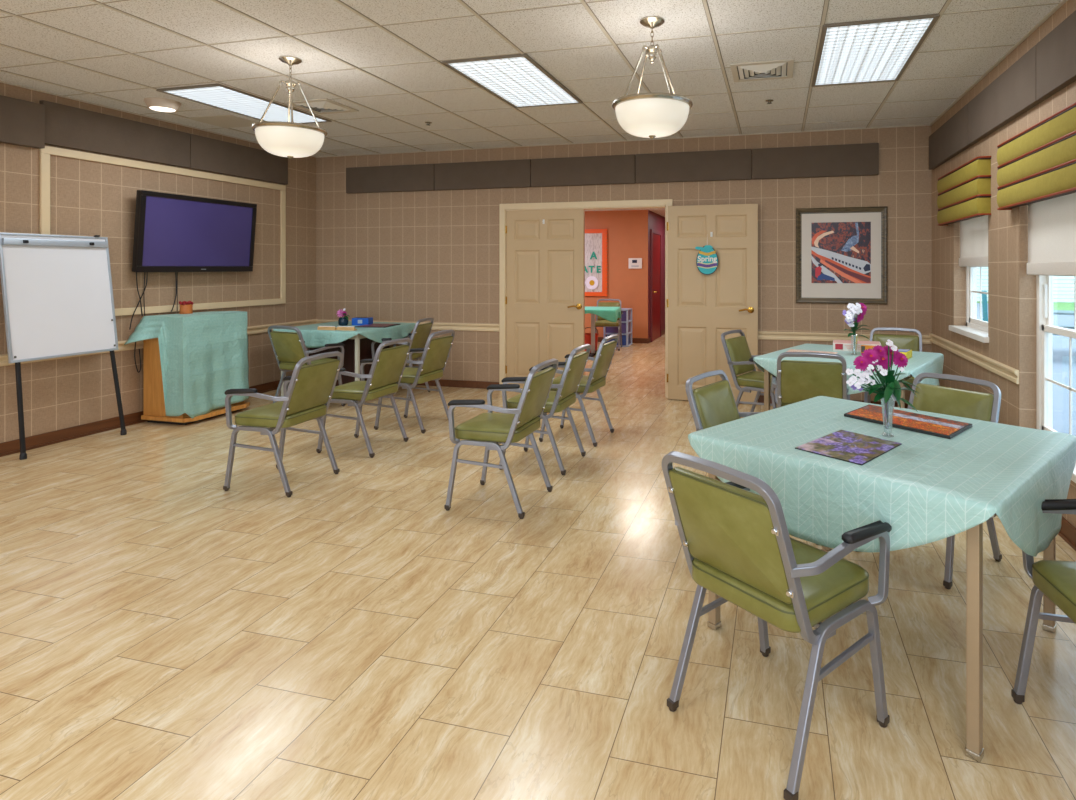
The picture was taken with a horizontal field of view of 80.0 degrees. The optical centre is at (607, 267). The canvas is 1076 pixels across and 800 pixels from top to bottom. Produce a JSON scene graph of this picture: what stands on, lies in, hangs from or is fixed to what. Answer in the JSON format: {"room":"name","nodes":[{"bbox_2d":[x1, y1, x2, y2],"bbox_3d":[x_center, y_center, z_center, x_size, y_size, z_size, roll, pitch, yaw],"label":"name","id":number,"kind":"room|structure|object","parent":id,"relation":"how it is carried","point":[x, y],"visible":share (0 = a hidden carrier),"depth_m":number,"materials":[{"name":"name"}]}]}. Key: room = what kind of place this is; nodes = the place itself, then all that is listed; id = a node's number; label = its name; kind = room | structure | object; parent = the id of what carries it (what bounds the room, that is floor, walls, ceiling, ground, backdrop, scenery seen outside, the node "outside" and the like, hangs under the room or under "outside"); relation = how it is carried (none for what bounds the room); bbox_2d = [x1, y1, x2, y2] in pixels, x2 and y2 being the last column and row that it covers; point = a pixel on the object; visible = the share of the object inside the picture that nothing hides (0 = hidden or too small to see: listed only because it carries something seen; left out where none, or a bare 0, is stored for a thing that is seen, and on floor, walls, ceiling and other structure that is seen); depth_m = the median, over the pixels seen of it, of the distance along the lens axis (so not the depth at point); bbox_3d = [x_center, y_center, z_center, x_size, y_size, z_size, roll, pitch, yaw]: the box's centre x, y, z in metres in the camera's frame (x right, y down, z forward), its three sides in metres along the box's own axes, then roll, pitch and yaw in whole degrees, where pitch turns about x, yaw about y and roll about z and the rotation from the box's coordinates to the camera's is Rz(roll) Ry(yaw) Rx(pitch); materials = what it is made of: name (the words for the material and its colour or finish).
{"room":"care facility","nodes":[
{"label":"care facility","id":0,"kind":"room"},
{"bbox_2d":[0,82,315,442],"bbox_3d":[-4.834,0.010,3.548,0.200,2.740,9.175,0,0,15],"label":"wall","id":1,"kind":"structure","parent":0,"point":[88,198],"depth_m":5.53,"materials":[{"name":"paper"}]},
{"bbox_2d":[0,95,44,148],"bbox_3d":[-4.498,-1.077,4.288,0.072,0.335,1.218,0,0,15],"label":"acoustic panel","id":2,"kind":"object","parent":1,"relation":"attached to","point":[22,122],"visible":1,"depth_m":4.72,"materials":[{"name":"fabric"}]},
{"bbox_2d":[39,100,189,167],"bbox_3d":[-4.190,-1.120,5.497,0.047,0.330,1.264,0,0,15],"label":"acoustic panel","id":3,"kind":"object","parent":1,"relation":"attached to","point":[66,126],"visible":0.89,"depth_m":5.39,"materials":[{"name":"fabric"}]},
{"bbox_2d":[0,380,289,456],"bbox_3d":[-4.718,1.331,3.554,0.020,0.098,8.845,0,0,15],"label":"baseboard","id":4,"kind":"structure","parent":1,"relation":"attached to","point":[53,437],"depth_m":5.14,"materials":[{"name":"wood"}]},
{"bbox_2d":[0,319,317,365],"bbox_3d":[-4.715,0.680,3.553,0.026,0.084,8.845,0,0,15],"label":"trim","id":5,"kind":"structure","parent":1,"relation":"attached to","point":[263,328],"depth_m":5.59,"materials":[{"name":"beige paint"}]},
{"bbox_2d":[40,146,285,315],"bbox_3d":[-4.039,-0.264,6.105,0.022,1.357,2.515,0,0,15],"label":"trim","id":6,"kind":"structure","parent":1,"relation":"attached to","point":[45,153],"depth_m":5.85,"materials":[{"name":"beige paint"}]},
{"bbox_2d":[132,190,256,271],"bbox_3d":[-3.956,-0.316,6.148,0.161,0.718,1.264,0,0,15],"label":"television","id":7,"kind":"object","parent":1,"relation":"attached to","point":[173,232],"visible":1,"depth_m":6.03,"materials":[{"name":"black plastic"}]},
{"bbox_2d":[190,134,287,183],"bbox_3d":[-3.865,-1.120,6.720,0.047,0.330,1.256,0,0,15],"label":"acoustic panel","id":8,"kind":"object","parent":1,"relation":"attached to","point":[206,154],"visible":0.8,"depth_m":6.62,"materials":[{"name":"fabric"}]},
{"bbox_2d":[0,0,1067,157],"bbox_3d":[-1.404,-1.386,2.621,7.305,0.068,9.145,0,0,15],"label":"ceiling","id":9,"kind":"structure","parent":0,"point":[205,21],"depth_m":4.14,"materials":[{"name":"tile"}]},
{"bbox_2d":[144,97,180,111],"bbox_3d":[-3.648,-1.322,5.212,0.250,0.076,0.250,0,0,15],"label":"recessed light","id":10,"kind":"object","parent":9,"relation":"in","point":[158,104],"visible":1,"depth_m":5.14,"materials":[{"name":"glass"}]},
{"bbox_2d":[189,115,256,127],"bbox_3d":[-3.531,-1.357,5.916,0.465,0.005,0.420,0,0,15],"label":"ceiling hatch","id":11,"kind":"object","parent":9,"relation":"attached to","point":[227,121],"visible":0.8,"depth_m":5.90,"materials":[{"name":"beige"}]},
{"bbox_2d":[156,83,331,123],"bbox_3d":[-2.996,-1.351,5.359,0.596,0.015,1.224,0,0,15],"label":"recessed light","id":12,"kind":"object","parent":9,"relation":"in","point":[219,96],"visible":0.77,"depth_m":5.21,"materials":[{"name":"white"}]},
{"bbox_2d":[252,56,327,158],"bbox_3d":[-2.073,-1.034,4.152,0.444,0.651,0.444,0,0,15],"label":"pendant lamp","id":13,"kind":"object","parent":9,"relation":"hanging from","point":[288,139],"visible":1,"depth_m":4.04,"materials":[{"name":"glass"}]},
{"bbox_2d":[284,98,358,113],"bbox_3d":[-2.404,-1.347,5.357,0.410,0.024,0.410,0,0,15],"label":"ceiling vent","id":14,"kind":"object","parent":9,"relation":"in","point":[318,106],"visible":0.9,"depth_m":5.33,"materials":[{"name":"metal"}]},
{"bbox_2d":[442,53,582,107],"bbox_3d":[-0.650,-1.351,4.700,0.596,0.015,1.224,0,0,15],"label":"recessed light","id":15,"kind":"object","parent":9,"relation":"in","point":[518,80],"visible":1,"depth_m":4.57,"materials":[{"name":"white"}]},
{"bbox_2d":[612,16,692,138],"bbox_3d":[0.244,-1.034,3.505,0.444,0.651,0.444,0,0,15],"label":"pendant lamp","id":16,"kind":"object","parent":9,"relation":"hanging from","point":[645,115],"visible":1,"depth_m":3.38,"materials":[{"name":"glass"}]},
{"bbox_2d":[730,58,793,81],"bbox_3d":[1.064,-1.347,4.384,0.410,0.024,0.410,0,0,15],"label":"ceiling vent","id":17,"kind":"object","parent":9,"relation":"in","point":[782,68],"visible":1,"depth_m":4.34,"materials":[{"name":"metal"}]},
{"bbox_2d":[811,14,939,86],"bbox_3d":[1.645,-1.351,4.069,0.596,0.015,1.224,0,0,15],"label":"recessed light","id":18,"kind":"object","parent":9,"relation":"in","point":[876,50],"visible":1,"depth_m":3.92,"materials":[{"name":"white"}]},
{"bbox_2d":[0,334,1075,799],"bbox_3d":[-0.415,1.430,6.732,7.105,0.100,17.600,0,0,15],"label":"floor","id":19,"kind":"structure","parent":0,"point":[167,633],"depth_m":2.39,"materials":[{"name":"wood"}]},
{"bbox_2d":[0,232,126,459],"bbox_3d":[-4.198,0.557,4.924,0.266,1.646,0.770,0,0,15],"label":"easel","id":20,"kind":"object","parent":19,"relation":"on","point":[58,300],"visible":1,"depth_m":4.88,"materials":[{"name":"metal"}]},
{"bbox_2d":[141,311,249,424],"bbox_3d":[-3.793,0.907,5.913,0.520,0.945,0.720,0,0,15],"label":"podium","id":21,"kind":"object","parent":19,"relation":"on","point":[153,393],"visible":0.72,"depth_m":5.62,"materials":[{"name":"brown wood"}]},
{"bbox_2d":[124,311,248,417],"bbox_3d":[-3.799,0.871,5.838,0.497,0.890,0.912,0,0,15],"label":"tablecloth","id":22,"kind":"object","parent":21,"relation":"on","point":[204,355],"visible":0.98,"depth_m":5.66,"materials":[{"name":"teal fabric"}]},
{"bbox_2d":[179,301,192,313],"bbox_3d":[-3.916,0.370,5.903,0.116,0.118,0.117,0,0,15],"label":"pencil cup","id":23,"kind":"object","parent":22,"relation":"on","point":[186,307],"visible":0.99,"depth_m":5.87,"materials":[{"name":"orange plastic"}]},
{"bbox_2d":[223,351,342,496],"bbox_3d":[-2.057,0.962,4.086,0.541,0.836,0.524,0,0,14],"label":"armchair","id":24,"kind":"object","parent":19,"relation":"on","point":[309,392],"visible":1,"depth_m":3.93,"materials":[{"name":"green leather"}]},
{"bbox_2d":[268,325,345,405],"bbox_3d":[-2.936,0.962,6.182,0.524,0.836,0.541,0,0,25],"label":"armchair","id":25,"kind":"object","parent":19,"relation":"on","point":[289,348],"visible":0.71,"depth_m":6.03,"materials":[{"name":"green leather"}]},
{"bbox_2d":[281,334,408,400],"bbox_3d":[-2.837,1.012,6.942,1.022,0.737,1.022,0,0,15],"label":"dining table","id":26,"kind":"object","parent":19,"relation":"on","point":[357,348],"visible":0.16,"depth_m":6.59,"materials":[{"name":"grey laminate"}]},
{"bbox_2d":[272,321,415,347],"bbox_3d":[-2.836,0.722,6.942,1.160,0.174,1.147,0,0,15],"label":"tablecloth","id":27,"kind":"object","parent":26,"relation":"on","point":[313,338],"visible":0.65,"depth_m":6.52,"materials":[{"name":"teal fabric"}]},
{"bbox_2d":[336,326,356,330],"bbox_3d":[-2.648,0.616,6.447,0.200,0.041,0.050,0,0,12],"label":"rack","id":28,"kind":"object","parent":27,"relation":"on","point":[348,328],"visible":1,"depth_m":6.43,"materials":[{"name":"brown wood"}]},
{"bbox_2d":[352,317,372,324],"bbox_3d":[-2.714,0.595,7.032,0.190,0.082,0.117,0,0,5],"label":"tissue box","id":29,"kind":"object","parent":27,"relation":"on","point":[358,320],"visible":0.9,"depth_m":6.98,"materials":[{"name":"cardboard"}]},
{"bbox_2d":[355,323,399,327],"bbox_3d":[-2.505,0.631,6.926,0.340,0.010,0.380,0,0,7],"label":"game","id":30,"kind":"object","parent":27,"relation":"on","point":[374,325],"visible":0.81,"depth_m":6.86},
{"bbox_2d":[361,323,394,326],"bbox_3d":[-2.505,0.627,6.926,0.300,0.002,0.340,0,0,7],"label":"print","id":31,"kind":"object","parent":30,"relation":"on","point":[374,324],"depth_m":6.86},
{"bbox_2d":[316,338,411,457],"bbox_3d":[-1.847,0.962,4.883,0.541,0.836,0.524,0,0,15],"label":"armchair","id":32,"kind":"object","parent":19,"relation":"on","point":[384,377],"visible":0.88,"depth_m":4.75,"materials":[{"name":"green leather"}]},
{"bbox_2d":[371,317,433,398],"bbox_3d":[-2.209,0.962,6.872,0.541,0.836,0.524,0,0,8],"label":"armchair","id":33,"kind":"object","parent":19,"relation":"on","point":[420,334],"visible":0.42,"depth_m":6.80,"materials":[{"name":"green leather"}]},
{"bbox_2d":[374,329,454,433],"bbox_3d":[-1.668,0.962,5.560,0.541,0.836,0.524,0,0,15],"label":"armchair","id":34,"kind":"object","parent":19,"relation":"on","point":[436,352],"visible":0.8,"depth_m":5.43,"materials":[{"name":"green leather"}]},
{"bbox_2d":[444,358,557,518],"bbox_3d":[-0.606,0.962,3.762,0.541,0.836,0.524,0,0,15],"label":"armchair","id":35,"kind":"object","parent":19,"relation":"on","point":[507,427],"visible":1,"depth_m":3.60,"materials":[{"name":"green leather"}]},
{"bbox_2d":[499,344,590,474],"bbox_3d":[-0.426,0.962,4.495,0.541,0.836,0.524,0,0,15],"label":"armchair","id":36,"kind":"object","parent":19,"relation":"on","point":[559,400],"visible":0.71,"depth_m":4.34,"materials":[{"name":"green leather"}]},
{"bbox_2d":[539,334,618,446],"bbox_3d":[-0.218,0.962,5.173,0.541,0.836,0.524,0,0,18],"label":"armchair","id":37,"kind":"object","parent":19,"relation":"on","point":[596,379],"visible":0.69,"depth_m":5.03,"materials":[{"name":"green leather"}]},
{"bbox_2d":[585,327,598,352],"bbox_3d":[-0.281,1.177,10.349,0.260,0.405,0.260,0,0,15],"label":"bin","id":38,"kind":"object","parent":19,"relation":"on","point":[587,335],"visible":0.51,"depth_m":10.27,"materials":[{"name":"red plastic"}]},
{"bbox_2d":[589,314,596,356],"bbox_3d":[-0.235,1.011,10.016,0.780,0.732,0.780,0,0,7],"label":"pedestal table","id":39,"kind":"object","parent":19,"relation":"on","point":[593,351],"visible":0.4,"depth_m":9.99,"materials":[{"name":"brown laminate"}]},
{"bbox_2d":[585,306,620,321],"bbox_3d":[-0.234,0.732,10.017,0.842,0.187,0.841,0,0,7],"label":"tablecloth","id":40,"kind":"object","parent":39,"relation":"on","point":[611,314],"visible":0.59,"depth_m":9.61,"materials":[{"name":"teal fabric"}]},
{"bbox_2d":[595,299,622,350],"bbox_3d":[-0.007,0.962,10.814,0.524,0.836,0.541,0,0,6],"label":"armchair","id":41,"kind":"object","parent":19,"relation":"on","point":[601,322],"visible":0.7,"depth_m":10.89,"materials":[{"name":"green leather"}]},
{"bbox_2d":[603,308,631,346],"bbox_3d":[0.178,1.055,11.258,0.440,0.650,0.368,0,0,15],"label":"storage drawers","id":42,"kind":"object","parent":19,"relation":"on","point":[625,317],"visible":0.48,"depth_m":11.08,"materials":[{"name":"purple plastic"}]},
{"bbox_2d":[721,330,776,411],"bbox_3d":[1.277,0.962,5.363,0.541,0.836,0.524,0,0,36],"label":"armchair","id":43,"kind":"object","parent":19,"relation":"on","point":[739,357],"visible":0.58,"depth_m":5.31,"materials":[{"name":"green leather"}]},
{"bbox_2d":[685,370,817,544],"bbox_3d":[0.710,0.962,3.149,0.541,0.836,0.524,0,0,36],"label":"armchair","id":44,"kind":"object","parent":19,"relation":"on","point":[713,404],"visible":0.13,"depth_m":3.21,"materials":[{"name":"green leather"}]},
{"bbox_2d":[662,451,891,799],"bbox_3d":[0.492,0.962,1.933,0.541,0.836,0.524,0,0,-38],"label":"armchair","id":45,"kind":"object","parent":19,"relation":"on","point":[738,547],"visible":0.99,"depth_m":1.80,"materials":[{"name":"green leather"}]},
{"bbox_2d":[772,352,849,407],"bbox_3d":[1.382,0.962,4.320,0.524,0.836,0.541,0,0,18],"label":"armchair","id":46,"kind":"object","parent":19,"relation":"on","point":[795,381],"visible":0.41,"depth_m":4.12,"materials":[{"name":"green leather"}]},
{"bbox_2d":[764,369,912,411],"bbox_3d":[1.760,1.012,4.623,1.022,0.737,1.022,0,0,37],"label":"dining table","id":47,"kind":"object","parent":19,"relation":"on","point":[766,373],"visible":0.03,"depth_m":4.52,"materials":[{"name":"grey laminate"}]},
{"bbox_2d":[753,343,943,394],"bbox_3d":[1.762,0.735,4.624,1.137,0.199,1.137,0,0,37],"label":"tablecloth","id":48,"kind":"object","parent":47,"relation":"on","point":[920,362],"visible":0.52,"depth_m":4.43,"materials":[{"name":"teal fabric"}]},
{"bbox_2d":[786,349,837,357],"bbox_3d":[1.484,0.634,4.677,0.354,0.004,0.369,0,0,27],"label":"puzzle","id":49,"kind":"object","parent":48,"relation":"on","point":[790,350],"visible":0.36,"depth_m":4.78},
{"bbox_2d":[787,349,837,353],"bbox_3d":[1.484,0.632,4.677,0.346,0.002,0.361,0,0,27],"label":"picture","id":50,"kind":"object","parent":49,"relation":"on","point":[791,350],"depth_m":4.78},
{"bbox_2d":[833,340,880,351],"bbox_3d":[1.913,0.605,4.896,0.340,0.062,0.222,0,0,21],"label":"box","id":51,"kind":"object","parent":48,"relation":"on","point":[838,345],"visible":0.69,"depth_m":4.83,"materials":[{"name":"cardboard"}]},
{"bbox_2d":[834,340,879,344],"bbox_3d":[1.914,0.576,4.897,0.330,0.002,0.210,0,0,21],"label":"picture","id":52,"kind":"object","parent":51,"relation":"on","point":[836,342],"depth_m":4.87},
{"bbox_2d":[871,347,911,358],"bbox_3d":[2.000,0.610,4.520,0.260,0.053,0.203,0,0,36],"label":"game box","id":53,"kind":"object","parent":48,"relation":"on","point":[908,353],"visible":0.05,"depth_m":4.45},
{"bbox_3d":[1.794,0.563,4.631,0.058,0.146,0.058,0,0,15],"label":"flower vase","id":54,"kind":"object","parent":48,"relation":"on","visible":0},
{"bbox_2d":[843,303,869,348],"bbox_3d":[1.798,0.423,4.609,0.198,0.337,0.113,0,0,-7],"label":"flower bouquet","id":55,"kind":"object","parent":54,"relation":"in","point":[856,313],"visible":1,"depth_m":4.60,"materials":[{"name":"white plant"}]},
{"bbox_2d":[707,473,1055,762],"bbox_3d":[1.045,1.012,2.433,1.032,0.737,1.032,0,0,-44],"label":"dining table","id":56,"kind":"object","parent":19,"relation":"on","point":[974,749],"visible":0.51,"depth_m":1.79,"materials":[{"name":"grey laminate"}]},
{"bbox_2d":[688,396,1075,556],"bbox_3d":[1.046,0.770,2.432,1.083,0.269,1.081,0,0,-44],"label":"tablecloth","id":57,"kind":"object","parent":56,"relation":"on","point":[928,488],"visible":0.93,"depth_m":2.08,"materials":[{"name":"teal fabric"}]},
{"bbox_2d":[795,430,901,464],"bbox_3d":[0.862,0.634,2.263,0.374,0.004,0.248,0,0,-44],"label":"puzzle","id":58,"kind":"object","parent":57,"relation":"on","point":[860,449],"visible":1,"depth_m":2.24},
{"bbox_2d":[844,404,971,438],"bbox_3d":[1.230,0.630,2.629,0.262,0.012,0.488,0,0,-36],"label":"puzzle","id":59,"kind":"object","parent":57,"relation":"on","point":[925,424],"visible":0.91,"depth_m":2.58},
{"bbox_3d":[1.056,0.560,2.401,0.058,0.151,0.058,0,0,15],"label":"flower vase","id":60,"kind":"object","parent":57,"relation":"on","visible":0},
{"bbox_2d":[846,339,917,422],"bbox_3d":[1.027,0.428,2.389,0.265,0.317,0.142,0,0,15],"label":"flower bouquet","id":61,"kind":"object","parent":60,"relation":"in","point":[877,359],"visible":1,"depth_m":2.37,"materials":[{"name":"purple plant"}]},
{"bbox_2d":[864,328,921,402],"bbox_3d":[2.489,0.962,5.526,0.524,0.836,0.541,0,0,26],"label":"armchair","id":62,"kind":"object","parent":19,"relation":"on","point":[909,342],"visible":0.16,"depth_m":5.67,"materials":[{"name":"green leather"}]},
{"bbox_2d":[856,372,1001,588],"bbox_3d":[1.548,0.962,3.063,0.541,0.836,0.524,0,0,-35],"label":"armchair","id":63,"kind":"object","parent":19,"relation":"on","point":[930,398],"visible":0.25,"depth_m":3.10,"materials":[{"name":"green leather"}]},
{"bbox_2d":[1011,499,1075,703],"bbox_3d":[1.525,0.962,1.766,0.541,0.836,0.524,0,0,8],"label":"armchair","id":64,"kind":"object","parent":19,"relation":"on","point":[1055,579],"visible":0.77,"depth_m":1.99,"materials":[{"name":"green leather"}]},
{"bbox_2d":[585,210,647,337],"bbox_3d":[-1.254,0.165,12.150,4.133,2.430,0.120,0,0,15],"label":"wall","id":65,"kind":"structure","parent":0,"point":[627,230],"depth_m":11.67,"materials":[{"name":"orange paint"}]},
{"bbox_2d":[585,229,607,296],"bbox_3d":[-0.711,-0.090,11.925,1.456,1.256,0.036,0,0,15],"label":"bulletin board","id":66,"kind":"object","parent":65,"relation":"attached to","point":[596,249],"visible":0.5,"depth_m":11.79,"materials":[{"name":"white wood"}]},
{"bbox_2d":[598,329,664,342],"bbox_3d":[-0.798,1.335,13.844,4.145,0.090,3.652,0,0,15],"label":"baseboard","id":67,"kind":"structure","parent":65,"relation":"attached to","point":[634,340],"depth_m":11.61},
{"bbox_2d":[629,258,641,268],"bbox_3d":[0.498,-0.075,11.605,0.250,0.190,0.032,0,0,15],"label":"thermostat","id":68,"kind":"object","parent":65,"relation":"attached to","point":[634,263],"visible":1,"depth_m":11.59,"materials":[{"name":"white paint"}]},
{"bbox_2d":[316,125,931,401],"bbox_3d":[-0.142,0.010,6.981,7.105,2.740,0.130,0,0,15],"label":"wall","id":69,"kind":"structure","parent":0,"point":[408,256],"depth_m":7.14,"materials":[{"name":"paper"}]},
{"bbox_2d":[346,164,433,192],"bbox_3d":[-2.583,-1.050,7.540,1.183,0.307,0.047,0,0,15],"label":"acoustic panel","id":70,"kind":"object","parent":69,"relation":"attached to","point":[418,177],"visible":1,"depth_m":7.51,"materials":[{"name":"fabric"}]},
{"bbox_2d":[316,320,498,331],"bbox_3d":[-2.413,0.685,7.504,2.446,0.084,0.026,0,0,15],"label":"trim","id":71,"kind":"structure","parent":69,"relation":"attached to","point":[436,326],"depth_m":7.31,"materials":[{"name":"beige paint"}]},
{"bbox_2d":[434,159,530,189],"bbox_3d":[-1.431,-1.050,7.234,1.189,0.307,0.047,0,0,15],"label":"acoustic panel","id":72,"kind":"object","parent":69,"relation":"attached to","point":[504,173],"visible":1,"depth_m":7.21,"materials":[{"name":"fabric"}]},
{"bbox_2d":[505,209,584,388],"bbox_3d":[-0.714,0.366,7.065,0.922,2.012,0.098,0,0,15],"label":"door","id":73,"kind":"structure","parent":69,"relation":"in","point":[545,296],"depth_m":7.07,"materials":[{"name":"beige paint"}]},
{"bbox_2d":[531,154,635,186],"bbox_3d":[-0.280,-1.050,6.928,1.181,0.307,0.047,0,0,15],"label":"acoustic panel","id":74,"kind":"object","parent":69,"relation":"attached to","point":[611,169],"visible":1,"depth_m":6.90,"materials":[{"name":"fabric"}]},
{"bbox_2d":[499,199,672,398],"bbox_3d":[-0.255,0.331,7.000,1.970,2.098,0.150,0,0,15],"label":"trim","id":75,"kind":"structure","parent":69,"relation":"attached to","point":[660,203],"depth_m":7.03,"materials":[{"name":"beige paint"}]},
{"bbox_2d":[417,379,907,408],"bbox_3d":[-0.257,1.339,6.938,6.905,0.082,0.012,0,0,15],"label":"baseboard","id":76,"kind":"structure","parent":69,"relation":"attached to","point":[443,382],"depth_m":7.27,"materials":[{"name":"wood"}]},
{"bbox_2d":[635,149,751,182],"bbox_3d":[0.878,-1.050,6.620,1.204,0.307,0.047,0,0,15],"label":"acoustic panel","id":77,"kind":"object","parent":69,"relation":"attached to","point":[718,165],"visible":1,"depth_m":6.59,"materials":[{"name":"fabric"}]},
{"bbox_2d":[667,204,757,402],"bbox_3d":[1.055,0.366,6.503,0.925,2.012,0.098,0,0,16],"label":"door","id":78,"kind":"structure","parent":69,"relation":"in","point":[701,307],"depth_m":6.51,"materials":[{"name":"beige paint"}]},
{"bbox_2d":[695,240,717,274],"bbox_3d":[1.006,-0.131,6.487,0.238,0.415,0.018,0,0,16],"label":"sign","id":79,"kind":"object","parent":78,"relation":"attached to","point":[707,257],"visible":1,"depth_m":6.48,"materials":[{"name":"teal paper"}]},
{"bbox_2d":[752,143,878,178],"bbox_3d":[2.042,-1.050,6.311,1.193,0.307,0.047,0,0,15],"label":"acoustic panel","id":80,"kind":"object","parent":69,"relation":"attached to","point":[846,159],"visible":1,"depth_m":6.28,"materials":[{"name":"fabric"}]},
{"bbox_2d":[796,206,886,303],"bbox_3d":[2.288,-0.117,6.252,0.848,0.944,0.030,0,0,15],"label":"framed picture","id":81,"kind":"object","parent":69,"relation":"attached to","point":[841,252],"visible":1,"depth_m":6.25,"materials":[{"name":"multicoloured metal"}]},
{"bbox_2d":[811,222,870,282],"bbox_3d":[2.289,-0.145,6.255,0.550,0.600,0.003,0,0,15],"label":"art print","id":82,"kind":"object","parent":81,"relation":"attached to","point":[840,251],"depth_m":6.25,"materials":[{"name":"paper"}]},
{"bbox_2d":[758,331,931,343],"bbox_3d":[1.882,0.690,6.362,2.475,0.084,0.026,0,0,15],"label":"trim","id":83,"kind":"structure","parent":69,"relation":"attached to","point":[762,335],"depth_m":6.32,"materials":[{"name":"beige paint"}]},
{"bbox_2d":[585,208,664,216],"bbox_3d":[-0.235,-1.075,11.380,6.700,0.050,8.325,0,0,15],"label":"ceiling","id":84,"kind":"structure","parent":0,"point":[661,211],"depth_m":11.73,"materials":[{"name":"paint"}]},
{"bbox_2d":[648,210,664,337],"bbox_3d":[1.138,0.165,13.335,0.122,2.430,3.640,0,0,15],"label":"wall","id":85,"kind":"structure","parent":0,"point":[656,221],"depth_m":12.58,"materials":[{"name":"red paint"}]},
{"bbox_2d":[650,229,661,341],"bbox_3d":[0.924,0.335,12.233,0.035,2.090,1.020,0,0,15],"label":"trim","id":86,"kind":"structure","parent":85,"relation":"attached to","point":[652,231],"depth_m":11.79,"materials":[{"name":"red paint"}]},
{"bbox_2d":[653,233,659,340],"bbox_3d":[0.948,0.367,12.227,0.085,2.015,0.880,0,0,15],"label":"door","id":87,"kind":"structure","parent":85,"relation":"in","point":[656,238],"depth_m":12.25,"materials":[{"name":"red paint"}]},
{"bbox_2d":[932,0,1075,527],"bbox_3d":[1.997,0.010,1.665,0.160,2.740,9.045,0,0,15],"label":"wall","id":88,"kind":"structure","parent":0,"point":[1011,291],"depth_m":4.17,"materials":[{"name":"paper"}]},
{"bbox_2d":[929,104,972,169],"bbox_3d":[2.876,-1.074,5.372,0.045,0.312,1.260,0,0,15],"label":"acoustic panel","id":89,"kind":"object","parent":88,"relation":"attached to","point":[949,140],"visible":0.84,"depth_m":5.26,"materials":[{"name":"fabric"}]},
{"bbox_2d":[937,156,990,225],"bbox_3d":[2.738,-0.565,4.940,0.090,0.408,1.157,0,0,15],"label":"window valance","id":90,"kind":"object","parent":88,"relation":"attached to","point":[964,193],"visible":1,"depth_m":4.67,"materials":[{"name":"green fabric"}]},
{"bbox_2d":[949,267,988,342],"bbox_3d":[2.825,-0.048,4.849,0.195,1.145,0.935,0,0,15],"label":"window","id":91,"kind":"structure","parent":88,"relation":"in","point":[976,329],"depth_m":5.16,"materials":[{"name":"white plastic"}]},
{"bbox_2d":[959,215,987,266],"bbox_3d":[2.808,-0.309,4.854,0.048,0.609,0.875,0,0,15],"label":"roller shade","id":92,"kind":"object","parent":88,"relation":"attached to","point":[974,231],"visible":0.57,"depth_m":4.87,"materials":[{"name":"beige fabric"}]},
{"bbox_2d":[929,333,1018,383],"bbox_3d":[2.778,0.668,4.965,0.026,0.084,2.266,0,0,15],"label":"trim","id":93,"kind":"structure","parent":88,"relation":"attached to","point":[1012,374],"depth_m":4.57,"materials":[{"name":"beige paint"}]},
{"bbox_2d":[968,45,1043,144],"bbox_3d":[2.546,-1.074,4.130,0.045,0.312,1.298,0,0,15],"label":"acoustic panel","id":94,"kind":"object","parent":88,"relation":"attached to","point":[1010,95],"visible":0.86,"depth_m":3.99,"materials":[{"name":"fabric"}]},
{"bbox_2d":[997,102,1075,209],"bbox_3d":[2.257,-0.565,3.129,0.090,0.408,1.821,0,0,15],"label":"window valance","id":95,"kind":"object","parent":88,"relation":"attached to","point":[1037,164],"visible":1,"depth_m":3.35,"materials":[{"name":"green fabric"}]},
{"bbox_2d":[1027,193,1075,275],"bbox_3d":[2.346,-0.284,3.114,0.048,0.659,1.505,0,0,15],"label":"roller shade","id":96,"kind":"object","parent":88,"relation":"attached to","point":[1051,222],"visible":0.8,"depth_m":3.48,"materials":[{"name":"beige fabric"}]},
{"bbox_2d":[1036,275,1075,482],"bbox_3d":[2.370,0.215,3.108,0.180,1.670,1.565,0,0,15],"label":"window","id":97,"kind":"structure","parent":88,"relation":"in","point":[1045,329],"depth_m":3.77,"materials":[{"name":"white plastic"}]},
{"bbox_2d":[1036,10,1075,99],"bbox_3d":[2.212,-1.074,2.873,0.045,0.312,1.290,0,0,15],"label":"acoustic panel","id":98,"kind":"object","parent":88,"relation":"attached to","point":[1056,52],"visible":1,"depth_m":3.25,"materials":[{"name":"fabric"}]},
{"bbox_2d":[1058,516,1075,550],"bbox_3d":[1.935,1.331,1.785,0.020,0.098,8.845,0,0,15],"label":"baseboard","id":99,"kind":"structure","parent":88,"relation":"attached to","point":[1067,532],"depth_m":3.19,"materials":[{"name":"wood"}]},
{"label":"outside","id":100,"kind":"structure","parent":0,"visible":0},
{"bbox_2d":[977,301,1073,310],"bbox_3d":[26.772,1.555,19.787,38.418,0.150,68.000,0,0,15],"label":"ground","id":101,"kind":"structure","parent":100,"point":[1056,305],"depth_m":24.75,"materials":[{"name":"green plant"}]},
{"bbox_2d":[977,267,1073,302],"bbox_3d":[15.957,-0.320,30.836,10.800,3.600,6.600,0,0,15],"label":"house","id":102,"kind":"structure","parent":101,"relation":"on","point":[1063,286],"depth_m":26.99,"materials":[{"name":"white"}]},
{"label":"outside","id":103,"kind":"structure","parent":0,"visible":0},
{"bbox_2d":[977,303,1075,435],"bbox_3d":[7.939,1.565,9.272,7.418,0.130,38.000,0,0,15],"label":"ground","id":104,"kind":"structure","parent":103,"point":[1060,343],"depth_m":8.83,"materials":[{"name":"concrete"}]},
{"bbox_2d":[979,291,987,321],"bbox_3d":[6.387,0.936,10.275,0.620,1.127,0.617,0,0,45],"label":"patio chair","id":105,"kind":"object","parent":104,"relation":"on","point":[984,296],"visible":0.03,"depth_m":10.22,"materials":[{"name":"teal paint"}]},
{"bbox_2d":[1053,310,1073,335],"bbox_3d":[7.966,1.130,10.506,1.600,0.775,1.700,0,0,40],"label":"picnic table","id":106,"kind":"object","parent":104,"relation":"on","point":[1056,312],"visible":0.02,"depth_m":10.73,"materials":[{"name":"white"}]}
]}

